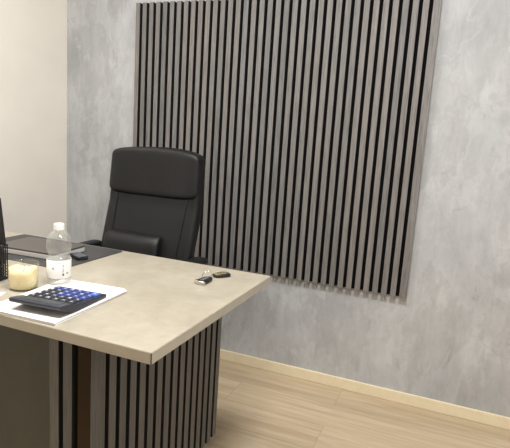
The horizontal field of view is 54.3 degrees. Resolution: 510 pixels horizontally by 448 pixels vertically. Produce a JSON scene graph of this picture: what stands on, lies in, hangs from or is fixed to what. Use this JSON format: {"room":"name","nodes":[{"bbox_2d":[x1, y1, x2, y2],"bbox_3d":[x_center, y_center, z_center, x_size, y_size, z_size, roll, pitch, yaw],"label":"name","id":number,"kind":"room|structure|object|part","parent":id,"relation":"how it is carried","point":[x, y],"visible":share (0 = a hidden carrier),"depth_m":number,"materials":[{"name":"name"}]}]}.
{"room":"private office","nodes":[
{"label":"private office","id":0,"kind":"room"},
{"bbox_2d":[0,0,66,240],"bbox_3d":[-1.930,-0.459,1.068,0.100,2.700,4.300,8,10,21],"label":"wall","id":1,"kind":"structure","parent":0,"point":[33,33],"depth_m":2.72,"materials":[{"name":"white paint"}]},
{"bbox_2d":[67,0,509,416],"bbox_3d":[0.662,-0.492,2.284,3.794,2.700,0.100,8,10,21],"label":"wall","id":2,"kind":"structure","parent":0,"point":[448,341],"depth_m":2.30,"materials":[{"name":"paint"}]},
{"bbox_2d":[133,0,441,298],"bbox_3d":[0.040,-0.415,2.480,1.533,1.353,0.030,8,10,21],"label":"wall panel","id":3,"kind":"object","parent":2,"relation":"attached to","point":[308,119],"visible":0.83,"depth_m":2.40,"materials":[{"name":"grey wood"}]},
{"bbox_2d":[220,349,509,429],"bbox_3d":[0.561,0.817,2.449,3.782,0.056,0.012,8,10,21],"label":"baseboard","id":4,"kind":"structure","parent":2,"relation":"attached to","point":[479,416],"depth_m":2.44,"materials":[{"name":"brown wood"}]},
{"bbox_2d":[203,359,509,447],"bbox_3d":[-0.242,1.163,0.544,3.994,0.100,4.400,8,10,21],"label":"floor","id":5,"kind":"structure","parent":0,"point":[257,408],"depth_m":2.21,"materials":[{"name":"brown wood"}]},
{"bbox_2d":[0,231,270,447],"bbox_3d":[-0.839,0.495,1.745,1.587,0.740,0.731,8,10,21],"label":"desk","id":6,"kind":"object","parent":5,"relation":"on","point":[139,368],"visible":0.94,"depth_m":1.29,"materials":[{"name":"beige stone"}]},
{"bbox_2d":[0,198,7,280],"bbox_3d":[-0.780,0.045,1.456,0.091,0.250,0.079,6,10,13],"label":"pen holder","id":7,"kind":"object","parent":6,"relation":"on","point":[3,268],"visible":1,"depth_m":1.48,"materials":[{"name":"black plastic"}]},
{"bbox_3d":[-0.774,-0.013,1.480,0.072,0.144,0.006,6,10,13],"label":"tall plate","id":8,"kind":"part","parent":7,"relation":"part of","materials":[{"name":"black plastic"}]},
{"bbox_2d":[8,259,38,291],"bbox_3d":[-0.661,0.147,1.420,0.080,0.076,0.080,8,10,21],"label":"candle jar","id":9,"kind":"object","parent":6,"relation":"on","point":[21,277],"visible":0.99,"depth_m":1.40,"materials":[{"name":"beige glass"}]},
{"bbox_3d":[-1.089,0.490,1.478,1.258,0.617,0.018,8,10,21],"label":"panel","id":10,"kind":"part","parent":6,"relation":"part of","materials":[{"name":"grey laminate"}]},
{"bbox_2d":[46,223,71,280],"bbox_3d":[-0.575,0.090,1.458,0.070,0.186,0.070,8,10,21],"label":"water bottle","id":11,"kind":"object","parent":6,"relation":"on","point":[58,266],"visible":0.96,"depth_m":1.44,"materials":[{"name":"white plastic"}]},
{"bbox_2d":[2,234,121,266],"bbox_3d":[-0.813,0.097,1.879,0.512,0.003,0.335,8,10,21],"label":"desk mat","id":12,"kind":"object","parent":6,"relation":"on","point":[93,252],"visible":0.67,"depth_m":1.84,"materials":[{"name":"black leather"}]},
{"bbox_2d":[1,237,84,258],"bbox_3d":[-0.796,0.089,1.849,0.265,0.024,0.180,7,10,17],"label":"notebook","id":13,"kind":"object","parent":12,"relation":"on","point":[35,247],"visible":0.8,"depth_m":1.81,"materials":[{"name":"black"}]},
{"bbox_2d":[70,252,87,260],"bbox_3d":[-0.633,0.116,1.786,0.072,0.013,0.040,13,13,43],"label":"computer mouse","id":14,"kind":"object","parent":12,"relation":"on","point":[78,256],"visible":0.97,"depth_m":1.77,"materials":[{"name":"black plastic"}]},
{"bbox_2d":[0,292,125,325],"bbox_3d":[-0.521,0.205,1.341,0.210,0.005,0.297,7,10,18],"label":"paper sheet","id":15,"kind":"object","parent":6,"relation":"on","point":[2,313],"visible":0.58,"depth_m":1.21,"materials":[{"name":"white paper"}]},
{"bbox_3d":[-0.523,0.202,1.344,0.232,0.001,0.312,8,10,21],"label":"paper sheet","id":16,"kind":"object","parent":15,"relation":"on","visible":0},
{"bbox_2d":[0,290,126,323],"bbox_3d":[-0.520,0.202,1.339,0.210,0.001,0.297,7,10,18],"label":"paper sheet","id":17,"kind":"object","parent":16,"relation":"on","point":[121,291],"visible":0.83,"depth_m":1.25,"materials":[{"name":"white paper"}]},
{"bbox_2d":[0,279,123,321],"bbox_3d":[-0.526,0.199,1.345,0.210,0.001,0.297,7,10,16],"label":"paper sheet","id":18,"kind":"object","parent":17,"relation":"on","point":[5,306],"visible":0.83,"depth_m":1.27,"materials":[{"name":"white paper"}]},
{"bbox_2d":[9,286,106,312],"bbox_3d":[-0.509,0.192,1.298,0.154,0.030,0.190,7,10,16],"label":"calculator","id":19,"kind":"object","parent":18,"relation":"on","point":[59,298],"visible":1,"depth_m":1.27,"materials":[{"name":"black plastic"}]},
{"bbox_2d":[194,271,230,284],"bbox_3d":[-0.147,0.173,1.644,0.067,0.020,0.164,10,11,32],"label":"keys","id":20,"kind":"object","parent":6,"relation":"on","point":[204,280],"visible":1,"depth_m":1.62,"materials":[{"name":"black plastic"}]},
{"bbox_2d":[80,147,207,264],"bbox_3d":[-0.544,0.260,2.038,0.604,1.145,0.621,8,10,21],"label":"office chair","id":21,"kind":"object","parent":5,"relation":"on","point":[155,206],"visible":0.52,"depth_m":2.13,"materials":[{"name":"black leather"}]},
{"bbox_3d":[-0.757,0.100,2.187,0.064,0.034,0.225,8,10,21],"label":"armrest","id":22,"kind":"part","parent":21,"relation":"part of","materials":[{"name":"black plastic"}]},
{"bbox_2d":[102,228,161,256],"bbox_3d":[-0.536,0.119,2.154,0.280,0.165,0.105,8,10,21],"label":"lumbar cushion","id":23,"kind":"object","parent":21,"relation":"on","point":[135,240],"depth_m":2.13,"materials":[{"name":"black leather"}]},
{"bbox_3d":[-0.455,-0.007,2.175,0.454,0.636,0.218,8,10,21],"label":"backrest","id":24,"kind":"part","parent":21,"relation":"part of","materials":[{"name":"black leather"}]},
{"bbox_2d":[109,147,204,199],"bbox_3d":[-0.422,-0.228,2.185,0.448,0.218,0.133,8,10,21],"label":"headrest cover","id":25,"kind":"object","parent":21,"relation":"on","point":[137,173],"depth_m":2.14,"materials":[{"name":"black leather"}]},
{"bbox_3d":[-0.258,0.165,1.990,0.064,0.034,0.225,8,10,21],"label":"armrest","id":26,"kind":"part","parent":21,"relation":"part of","materials":[{"name":"black plastic"}]}
]}

